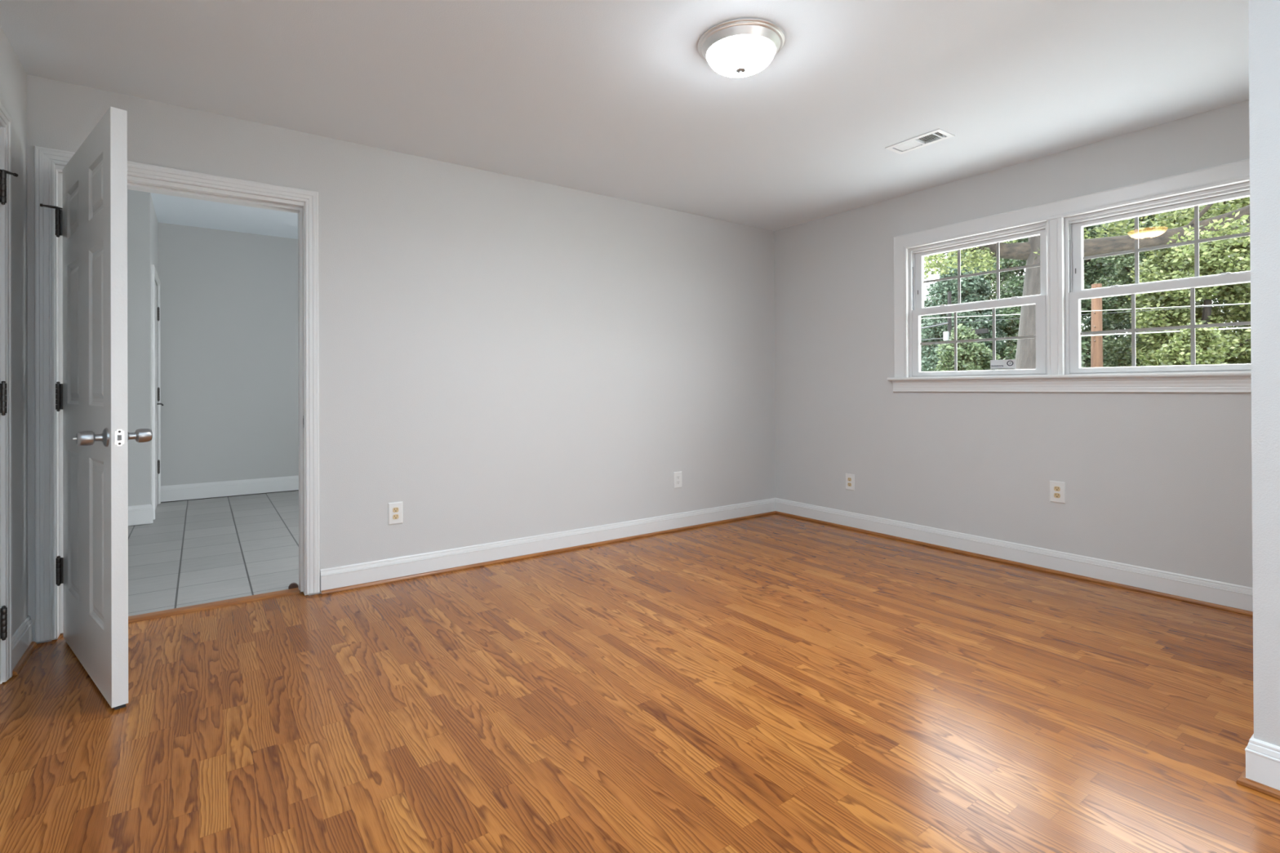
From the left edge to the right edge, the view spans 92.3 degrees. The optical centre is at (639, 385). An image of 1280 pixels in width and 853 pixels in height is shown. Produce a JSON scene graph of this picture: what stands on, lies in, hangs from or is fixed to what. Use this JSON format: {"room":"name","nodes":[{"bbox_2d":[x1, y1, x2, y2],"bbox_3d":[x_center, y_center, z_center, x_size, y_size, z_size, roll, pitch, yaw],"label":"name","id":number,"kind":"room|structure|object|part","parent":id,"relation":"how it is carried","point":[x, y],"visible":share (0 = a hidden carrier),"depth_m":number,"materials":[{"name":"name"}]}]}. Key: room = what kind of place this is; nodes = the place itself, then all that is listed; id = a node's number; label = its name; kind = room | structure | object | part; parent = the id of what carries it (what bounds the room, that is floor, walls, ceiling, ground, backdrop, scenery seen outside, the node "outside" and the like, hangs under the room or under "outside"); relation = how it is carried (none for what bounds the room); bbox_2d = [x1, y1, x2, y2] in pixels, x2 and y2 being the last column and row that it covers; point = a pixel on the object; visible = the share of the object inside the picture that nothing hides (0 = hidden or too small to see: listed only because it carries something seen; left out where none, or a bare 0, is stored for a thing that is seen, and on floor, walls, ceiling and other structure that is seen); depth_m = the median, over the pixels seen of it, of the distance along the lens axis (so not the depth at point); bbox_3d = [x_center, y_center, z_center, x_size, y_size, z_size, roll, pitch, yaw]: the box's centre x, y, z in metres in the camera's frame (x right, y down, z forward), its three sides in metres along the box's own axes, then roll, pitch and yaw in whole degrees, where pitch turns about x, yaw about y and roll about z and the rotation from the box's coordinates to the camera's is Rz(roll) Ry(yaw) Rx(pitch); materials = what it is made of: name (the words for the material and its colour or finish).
{"room":"empty bedroom","nodes":[
{"label":"empty bedroom","id":0,"kind":"room"},
{"bbox_2d":[0,26,27,635],"bbox_3d":[-0.950,-0.127,0.191,0.120,2.440,5.900,0,0,-36],"label":"wall","id":1,"kind":"structure","parent":0,"point":[13,77],"depth_m":2.50,"materials":[{"name":"grey paint"}]},
{"bbox_2d":[0,126,2,684],"bbox_3d":[-2.152,0.063,1.874,0.120,2.076,0.946,0,0,-36],"label":"trim","id":2,"kind":"structure","parent":1,"relation":"attached to","point":[1,682],"depth_m":2.28,"materials":[{"name":"white paint"}]},
{"bbox_2d":[0,102,12,682],"bbox_3d":[-2.096,0.035,1.915,0.019,2.123,1.036,0,0,-36],"label":"trim","id":3,"kind":"structure","parent":1,"relation":"attached to","point":[5,118],"depth_m":2.30,"materials":[{"name":"white paint"}]},
{"bbox_2d":[0,168,17,682],"bbox_3d":[-2.121,0.069,1.928,0.085,2.044,0.955,0,0,-36],"label":"door","id":4,"kind":"structure","parent":1,"relation":"in","point":[3,391],"depth_m":2.27,"materials":[{"name":"white paint"}]},
{"bbox_3d":[-2.364,0.879,2.260,0.002,0.110,0.030,0,0,24],"label":"hinge plate","id":5,"kind":"part","parent":4,"relation":"part of","materials":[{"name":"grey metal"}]},
{"bbox_2d":[12,615,32,670],"bbox_3d":[-2.500,1.042,2.481,0.015,0.126,0.359,0,0,-36],"label":"baseboard","id":6,"kind":"structure","parent":1,"relation":"attached to","point":[22,638],"depth_m":2.48,"materials":[{"name":"white paint"}]},
{"bbox_2d":[12,641,36,675],"bbox_3d":[-2.483,1.097,2.483,0.016,0.017,0.343,0,0,-36],"label":"trim","id":7,"kind":"structure","parent":1,"relation":"attached to","point":[17,668],"depth_m":2.46,"materials":[{"name":"orange wood"}]},
{"bbox_2d":[127,189,158,526],"bbox_3d":[-5.119,-0.225,4.943,1.920,2.700,1.260,0,0,-36],"label":"wall","id":8,"kind":"structure","parent":0,"point":[142,220],"depth_m":4.95,"materials":[{"name":"grey paint"}]},
{"bbox_2d":[128,504,153,525],"bbox_3d":[-4.736,1.038,4.425,1.935,0.152,0.015,0,0,-36],"label":"baseboard","id":9,"kind":"structure","parent":8,"relation":"attached to","point":[137,514],"depth_m":4.94,"materials":[{"name":"white paint"}]},
{"bbox_2d":[151,264,160,519],"bbox_3d":[-4.320,0.053,5.494,0.019,2.127,0.916,0,0,-36],"label":"trim","id":10,"kind":"structure","parent":8,"relation":"attached to","point":[154,274],"depth_m":5.14,"materials":[{"name":"white paint"}]},
{"bbox_2d":[154,280,163,509],"bbox_3d":[-4.328,0.085,5.493,0.096,2.052,0.792,0,0,-36],"label":"door","id":11,"kind":"structure","parent":8,"relation":"in","point":[157,312],"depth_m":5.72,"materials":[{"name":"white paint"}]},
{"bbox_2d":[150,192,297,239],"bbox_3d":[-3.126,-1.635,4.729,4.920,0.100,4.000,0,0,-36],"label":"ceiling","id":12,"kind":"structure","parent":0,"point":[169,209],"depth_m":5.76,"materials":[{"name":"white paint"}]},
{"bbox_2d":[158,222,298,485],"bbox_3d":[-3.449,-0.228,6.837,3.000,2.700,0.120,0,0,-36],"label":"wall","id":13,"kind":"structure","parent":0,"point":[228,300],"depth_m":6.24,"materials":[{"name":"grey paint"}]},
{"bbox_2d":[160,475,298,502],"bbox_3d":[-3.453,1.038,6.744,2.880,0.152,0.015,0,0,-36],"label":"baseboard","id":14,"kind":"structure","parent":13,"relation":"attached to","point":[237,487],"depth_m":6.22,"materials":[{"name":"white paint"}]},
{"bbox_2d":[26,74,775,644],"bbox_3d":[-1.430,-0.246,3.548,6.300,2.700,0.120,0,0,-36],"label":"wall","id":15,"kind":"structure","parent":0,"point":[502,357],"depth_m":3.83,"materials":[{"name":"grey paint"}]},
{"bbox_2d":[40,106,152,710],"bbox_3d":[-2.145,0.079,2.396,0.973,2.046,0.210,0,0,40],"label":"door","id":16,"kind":"structure","parent":15,"relation":"in","point":[91,221],"depth_m":2.24,"materials":[{"name":"white paint"}]},
{"bbox_3d":[-2.511,-0.710,2.680,0.030,0.112,0.002,0,0,-30],"label":"hinge plate","id":17,"kind":"part","parent":16,"relation":"part of","materials":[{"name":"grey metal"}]},
{"bbox_3d":[-2.508,0.047,2.678,0.030,0.112,0.002,0,0,-30],"label":"hinge plate","id":18,"kind":"part","parent":16,"relation":"part of","materials":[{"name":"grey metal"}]},
{"bbox_3d":[-2.504,0.803,2.676,0.030,0.112,0.002,0,0,-30],"label":"hinge plate","id":19,"kind":"part","parent":16,"relation":"part of","materials":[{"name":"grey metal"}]},
{"bbox_3d":[-1.866,0.177,2.083,0.050,0.050,0.064,0,0,40],"label":"knob","id":20,"kind":"part","parent":16,"relation":"part of","materials":[{"name":"silver metal"}]},
{"bbox_3d":[-1.774,0.177,2.096,0.001,0.057,0.025,0,0,39],"label":"latch plate","id":21,"kind":"part","parent":16,"relation":"part of","materials":[{"name":"silver metal"}]},
{"bbox_3d":[-1.779,0.177,2.188,0.050,0.050,0.064,0,0,40],"label":"knob","id":22,"kind":"part","parent":16,"relation":"part of","materials":[{"name":"silver metal"}]},
{"bbox_2d":[34,146,319,642],"bbox_3d":[-2.147,0.032,2.948,1.089,2.123,0.019,0,0,-36],"label":"trim","id":23,"kind":"structure","parent":15,"relation":"attached to","point":[45,158],"depth_m":2.66,"materials":[{"name":"white paint"}]},
{"bbox_2d":[51,164,308,639],"bbox_3d":[-2.188,0.069,3.004,0.989,2.066,0.121,0,0,-36],"label":"trim","id":24,"kind":"structure","parent":15,"relation":"attached to","point":[137,184],"depth_m":3.05,"materials":[{"name":"white paint"}]},
{"bbox_2d":[128,587,299,623],"bbox_3d":[-2.210,1.100,3.036,0.924,0.012,0.084,0,0,-36],"label":"threshold","id":25,"kind":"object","parent":15,"relation":"attached to","point":[184,610],"depth_m":3.07,"materials":[{"name":"orange wood"}]},
{"bbox_2d":[288,582,298,589],"bbox_3d":[-1.882,1.087,3.338,0.048,0.036,0.022,0,0,-36],"label":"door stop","id":26,"kind":"structure","parent":15,"relation":"attached to","point":[292,585],"depth_m":3.33,"materials":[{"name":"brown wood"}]},
{"bbox_2d":[387,501,403,524],"bbox_3d":[-1.388,0.724,3.493,0.080,0.124,0.009,0,0,-36],"label":"wall outlet","id":27,"kind":"object","parent":15,"relation":"attached to","point":[395,514],"visible":1,"depth_m":3.49,"materials":[{"name":"white plastic"}]},
{"bbox_2d":[392,507,398,512],"bbox_3d":[-1.387,0.704,3.490,0.031,0.027,0.002,0,0,-36],"label":"receptacle","id":28,"kind":"object","parent":27,"relation":"attached to","point":[394,509],"depth_m":3.49,"materials":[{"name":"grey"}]},
{"bbox_2d":[392,514,398,519],"bbox_3d":[-1.386,0.743,3.490,0.031,0.027,0.002,0,0,-36],"label":"receptacle","id":29,"kind":"object","parent":27,"relation":"attached to","point":[394,516],"depth_m":3.49,"materials":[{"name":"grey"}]},
{"bbox_2d":[320,497,775,591],"bbox_3d":[-0.259,1.037,4.293,3.533,0.126,0.015,0,0,-36],"label":"baseboard","id":30,"kind":"structure","parent":15,"relation":"attached to","point":[375,571],"depth_m":3.93,"materials":[{"name":"white paint"}]},
{"bbox_2d":[320,511,775,594],"bbox_3d":[-0.256,1.091,4.277,3.518,0.017,0.016,0,0,-36],"label":"trim","id":31,"kind":"structure","parent":15,"relation":"attached to","point":[448,570],"depth_m":3.92,"materials":[{"name":"orange wood"}]},
{"bbox_2d":[673,471,681,488],"bbox_3d":[0.289,0.717,4.691,0.080,0.124,0.009,0,0,-36],"label":"wall outlet","id":32,"kind":"object","parent":15,"relation":"attached to","point":[677,475],"visible":1,"depth_m":4.69,"materials":[{"name":"white plastic"}]},
{"bbox_2d":[0,0,1248,231],"bbox_3d":[1.015,-1.403,1.540,4.851,0.100,6.000,0,0,-36],"label":"ceiling","id":33,"kind":"structure","parent":0,"point":[618,99],"depth_m":2.69,"materials":[{"name":"white paint"}]},
{"bbox_2d":[697,17,784,77],"bbox_3d":[0.396,-1.282,2.419,0.339,0.130,0.339,0,0,-36],"label":"ceiling light","id":34,"kind":"object","parent":33,"relation":"attached to","point":[744,46],"visible":1,"depth_m":2.33,"materials":[{"name":"white glass"}]},
{"bbox_2d":[884,128,955,154],"bbox_3d":[1.541,-1.423,3.398,0.155,0.174,0.316,0,0,-36],"label":"ceiling vent","id":35,"kind":"object","parent":33,"relation":"in","point":[917,142],"visible":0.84,"depth_m":3.40,"materials":[{"name":"white metal"}]},
{"bbox_2d":[0,490,1279,852],"bbox_3d":[-0.767,1.149,2.710,6.400,0.100,10.000,0,0,-36],"label":"floor","id":36,"kind":"structure","parent":0,"point":[775,682],"depth_m":2.08,"materials":[{"name":"brown wood"}]},
{"bbox_2d":[773,99,1253,587],"bbox_3d":[2.269,-0.132,3.927,0.160,2.440,3.562,0,0,-36],"label":"wall","id":37,"kind":"structure","parent":0,"point":[1157,481],"depth_m":3.79,"materials":[{"name":"grey paint"}]},
{"bbox_2d":[845,473,854,490],"bbox_3d":[1.607,0.737,4.710,0.009,0.124,0.080,0,0,-36],"label":"wall outlet","id":38,"kind":"object","parent":37,"relation":"attached to","point":[850,478],"visible":1,"depth_m":4.71,"materials":[{"name":"white plastic"}]},
{"bbox_2d":[908,222,1047,377],"bbox_3d":[2.193,-0.514,4.005,0.101,0.906,0.878,0,0,-36],"label":"window","id":39,"kind":"structure","parent":37,"relation":"in","point":[916,255],"depth_m":3.98,"materials":[{"name":"white plastic"}]},
{"bbox_2d":[920,308,1035,370],"bbox_3d":[2.172,-0.295,3.996,0.005,0.389,0.731,0,0,-36],"label":"grille","id":40,"kind":"object","parent":39,"relation":"attached to","point":[953,310],"depth_m":4.02,"materials":[{"name":"grey"}]},
{"bbox_3d":[2.168,-0.302,3.993,0.030,0.465,0.844,0,0,-36],"label":"sash","id":41,"kind":"part","parent":39,"relation":"part of","materials":[{"name":"white plastic"}]},
{"bbox_3d":[2.204,-0.722,4.014,0.030,0.429,0.854,0,0,-36],"label":"sash","id":42,"kind":"part","parent":39,"relation":"part of","materials":[{"name":"white plastic"}]},
{"bbox_2d":[923,242,1039,303],"bbox_3d":[2.209,-0.731,4.017,0.005,0.360,0.741,0,0,-36],"label":"grille","id":43,"kind":"object","parent":39,"relation":"attached to","point":[958,248],"depth_m":4.05,"materials":[{"name":"grey plastic"}]},
{"bbox_2d":[990,359,1015,368],"bbox_3d":[2.270,-0.135,3.848,0.001,0.058,0.148,0,0,-36],"label":"window sticker","id":44,"kind":"object","parent":39,"relation":"attached to","point":[1007,363],"visible":1,"depth_m":3.84,"materials":[{"name":"white paper"}]},
{"bbox_2d":[775,511,1253,616],"bbox_3d":[2.099,1.080,3.994,0.016,0.017,3.216,0,0,-36],"label":"trim","id":45,"kind":"structure","parent":37,"relation":"attached to","point":[1074,575],"depth_m":3.59,"materials":[{"name":"orange wood"}]},
{"bbox_2d":[775,497,1279,790],"bbox_3d":[2.182,1.021,2.421,1.737,0.126,5.900,0,0,-36],"label":"baseboard","id":46,"kind":"structure","parent":37,"relation":"attached to","point":[1227,594],"depth_m":3.45,"materials":[{"name":"white paint"}]},
{"bbox_2d":[1046,217,1064,374],"bbox_3d":[2.412,-0.516,3.571,0.019,0.906,0.082,0,0,-36],"label":"trim","id":47,"kind":"structure","parent":37,"relation":"attached to","point":[1055,228],"depth_m":3.57,"materials":[{"name":"white paint"}]},
{"bbox_2d":[1049,480,1065,503],"bbox_3d":[2.423,0.617,3.569,0.009,0.124,0.080,0,0,-36],"label":"wall outlet","id":48,"kind":"object","parent":37,"relation":"attached to","point":[1057,489],"visible":1,"depth_m":3.57,"materials":[{"name":"white plastic"}]},
{"bbox_2d":[1053,486,1060,491],"bbox_3d":[2.420,0.597,3.568,0.002,0.027,0.031,0,0,-36],"label":"receptacle","id":49,"kind":"object","parent":48,"relation":"attached to","point":[1055,488],"depth_m":3.57,"materials":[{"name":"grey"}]},
{"bbox_2d":[1053,493,1060,497],"bbox_3d":[2.420,0.636,3.568,0.002,0.027,0.031,0,0,-36],"label":"receptacle","id":50,"kind":"object","parent":48,"relation":"attached to","point":[1055,495],"depth_m":3.57,"materials":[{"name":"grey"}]},
{"bbox_2d":[887,371,1251,380],"bbox_3d":[2.437,-0.054,3.554,0.100,0.020,2.155,0,0,-36],"label":"window sill","id":51,"kind":"structure","parent":37,"relation":"attached to","point":[1234,373],"depth_m":3.40,"materials":[{"name":"white paint"}]},
{"bbox_2d":[893,158,1249,377],"bbox_3d":[2.412,-0.567,3.571,0.020,1.008,2.042,0,0,-36],"label":"trim","id":52,"kind":"structure","parent":37,"relation":"attached to","point":[1238,171],"depth_m":3.63,"materials":[{"name":"white paint"}]},
{"bbox_2d":[892,375,1251,392],"bbox_3d":[2.433,-0.004,3.537,0.027,0.080,2.131,0,0,-36],"label":"trim","id":53,"kind":"structure","parent":37,"relation":"attached to","point":[1242,384],"depth_m":3.41,"materials":[{"name":"white paint"}]},
{"bbox_2d":[1064,181,1251,374],"bbox_3d":[2.752,-0.519,3.224,0.101,0.906,0.878,0,0,-36],"label":"window","id":54,"kind":"structure","parent":37,"relation":"in","point":[1075,291],"depth_m":3.30,"materials":[{"name":"white plastic"}]},
{"bbox_3d":[2.726,-0.307,3.211,0.030,0.465,0.844,0,0,-36],"label":"sash","id":55,"kind":"part","parent":54,"relation":"part of","materials":[{"name":"white plastic"}]},
{"bbox_3d":[2.762,-0.726,3.233,0.030,0.429,0.854,0,0,-36],"label":"sash","id":56,"kind":"part","parent":54,"relation":"part of","materials":[{"name":"white plastic"}]},
{"bbox_2d":[1080,288,1250,366],"bbox_3d":[2.731,-0.300,3.215,0.005,0.389,0.731,0,0,-36],"label":"grille","id":57,"kind":"object","parent":54,"relation":"attached to","point":[1192,326],"depth_m":3.21,"materials":[{"name":"grey"}]},
{"bbox_2d":[1083,205,1249,283],"bbox_3d":[2.767,-0.735,3.236,0.005,0.360,0.741,0,0,-36],"label":"grille","id":58,"kind":"object","parent":54,"relation":"attached to","point":[1197,241],"depth_m":3.25,"materials":[{"name":"grey plastic"}]},
{"bbox_2d":[1248,0,1279,746],"bbox_3d":[3.131,-0.143,1.102,1.722,2.440,2.638,0,0,-36],"label":"wall","id":59,"kind":"structure","parent":0,"point":[1264,15],"depth_m":1.65,"materials":[{"name":"grey paint"}]},
{"bbox_2d":[1235,767,1279,799],"bbox_3d":[3.101,1.067,1.092,1.717,0.017,2.668,0,0,-36],"label":"trim","id":60,"kind":"structure","parent":59,"relation":"attached to","point":[1242,780],"depth_m":1.65,"materials":[{"name":"orange wood"}]},
{"label":"outside","id":61,"kind":"structure","parent":0,"visible":0},
{"bbox_2d":[927,303,1248,324],"bbox_3d":[14.613,-2.124,16.178,0.012,0.350,16.000,0,0,-36],"label":"power line","id":62,"kind":"object","parent":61,"point":[1243,304],"visible":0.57,"depth_m":17.20,"materials":[{"name":"grey"}]},
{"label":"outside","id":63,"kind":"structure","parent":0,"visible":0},
{"bbox_3d":[19.855,1.383,30.965,59.790,0.100,100.000,0,0,-36],"label":"ground","id":64,"kind":"structure","parent":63,"visible":0},
{"bbox_2d":[920,296,933,371],"bbox_3d":[14.667,-1.644,31.773,4.073,6.026,4.097,0,0,-39],"label":"tree","id":65,"kind":"object","parent":64,"relation":"on","point":[926,303],"visible":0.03,"depth_m":31.21,"materials":[{"name":"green plant"}]},
{"bbox_2d":[942,291,951,341],"bbox_3d":[10.641,-0.952,21.239,0.238,4.600,0.215,0,0,-36],"label":"utility pole","id":66,"kind":"object","parent":64,"relation":"on","point":[946,335],"visible":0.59,"depth_m":21.20,"materials":[{"name":"brown wood"}]},
{"bbox_2d":[920,322,948,328],"bbox_3d":[8.643,-2.016,23.835,0.245,0.308,6.599,0,0,-36],"label":"power line","id":67,"kind":"object","parent":66,"relation":"attached to","point":[946,322],"visible":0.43,"depth_m":21.46,"materials":[{"name":"grey"}]},
{"bbox_2d":[920,249,1009,371],"bbox_3d":[13.292,-2.303,25.445,3.569,7.331,3.731,0,0,-39],"label":"tree","id":68,"kind":"object","parent":64,"relation":"on","point":[973,289],"visible":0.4,"depth_m":24.87,"materials":[{"name":"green plant"}]},
{"bbox_2d":[933,324,1000,371],"bbox_3d":[9.700,-0.259,18.470,2.244,3.239,2.165,0,0,16],"label":"shrub","id":69,"kind":"object","parent":64,"relation":"on","point":[970,355],"visible":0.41,"depth_m":18.10,"materials":[{"name":"green plant"}]},
{"bbox_2d":[968,328,988,342],"bbox_3d":[11.792,-0.317,21.427,0.126,3.320,0.660,0,0,-36],"label":"utility pole","id":70,"kind":"object","parent":64,"relation":"on","point":[984,331],"visible":0.27,"depth_m":21.32,"materials":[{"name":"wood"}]},
{"bbox_2d":[978,256,1021,354],"bbox_3d":[18.973,-3.576,32.924,4.338,9.981,4.460,0,0,-24],"label":"tree","id":71,"kind":"object","parent":64,"relation":"on","point":[993,282],"visible":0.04,"depth_m":32.13,"materials":[{"name":"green plant"}]},
{"bbox_2d":[990,237,1028,369],"bbox_3d":[17.008,-3.181,27.197,3.631,9.039,3.698,0,0,-22],"label":"tree","id":72,"kind":"object","parent":64,"relation":"on","point":[1011,328],"visible":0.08,"depth_m":26.82,"materials":[{"name":"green plant"}]},
{"bbox_2d":[999,223,1118,367],"bbox_3d":[14.579,-3.089,21.500,3.421,8.874,3.642,0,0,-36],"label":"tree","id":73,"kind":"object","parent":64,"relation":"on","point":[1095,265],"visible":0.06,"depth_m":20.89,"materials":[{"name":"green plant"}]},
{"bbox_2d":[1080,340,1088,367],"bbox_3d":[11.230,-0.020,16.252,2.176,2.739,2.374,0,0,-36],"label":"shrub","id":74,"kind":"object","parent":64,"relation":"on","point":[1082,363],"visible":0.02,"depth_m":15.88,"materials":[{"name":"green plant"}]},
{"bbox_2d":[924,198,1249,369],"bbox_3d":[7.152,-2.352,9.749,7.537,7.463,2.655,0,0,37],"label":"porch","id":75,"kind":"object","parent":64,"relation":"on","point":[1232,222],"visible":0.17,"depth_m":9.87,"materials":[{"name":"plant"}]},
{"bbox_2d":[1090,283,1102,367],"bbox_3d":[13.102,-0.799,17.662,0.355,4.251,0.307,0,0,-3],"label":"utility pole","id":76,"kind":"object","parent":64,"relation":"on","point":[1096,341],"visible":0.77,"depth_m":17.57,"materials":[{"name":"orange wood"}]},
{"bbox_2d":[920,302,1250,319],"bbox_3d":[14.133,-2.068,15.835,0.016,0.784,16.001,0,0,-36],"label":"power line","id":77,"kind":"object","parent":76,"relation":"attached to","point":[1247,303],"visible":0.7,"depth_m":16.71,"materials":[{"name":"white"}]},
{"bbox_2d":[1004,327,1250,340],"bbox_3d":[14.168,-1.443,15.856,0.034,0.249,16.000,0,0,-36],"label":"power line","id":78,"kind":"object","parent":76,"relation":"attached to","point":[1237,327],"visible":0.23,"depth_m":16.48,"materials":[{"name":"white"}]},
{"bbox_2d":[1080,222,1150,367],"bbox_3d":[21.979,-4.131,28.751,4.525,11.047,4.265,0,0,-44],"label":"tree","id":79,"kind":"object","parent":64,"relation":"on","point":[1120,326],"visible":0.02,"depth_m":27.92,"materials":[{"name":"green plant"}]},
{"bbox_2d":[1092,211,1225,367],"bbox_3d":[19.275,-3.597,23.127,3.846,9.831,3.841,0,0,-22],"label":"tree","id":80,"kind":"object","parent":64,"relation":"on","point":[1123,357],"visible":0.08,"depth_m":22.90,"materials":[{"name":"green plant"}]},
{"bbox_2d":[1124,196,1251,366],"bbox_3d":[16.773,-2.986,18.183,3.770,8.627,3.695,0,0,27],"label":"tree","id":81,"kind":"object","parent":64,"relation":"on","point":[1174,265],"visible":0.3,"depth_m":18.04,"materials":[{"name":"green plant"}]},
{"bbox_2d":[1155,321,1229,365],"bbox_3d":[12.789,-0.073,14.087,2.180,2.802,2.217,0,0,-43],"label":"shrub","id":82,"kind":"object","parent":64,"relation":"on","point":[1206,348],"visible":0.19,"depth_m":13.94,"materials":[{"name":"green plant"}]},
{"bbox_2d":[1200,253,1251,364],"bbox_3d":[25.123,-4.396,24.271,4.998,11.380,4.893,0,0,-36],"label":"tree","id":83,"kind":"object","parent":64,"relation":"on","point":[1215,302],"visible":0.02,"depth_m":24.96,"materials":[{"name":"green plant"}]}
]}

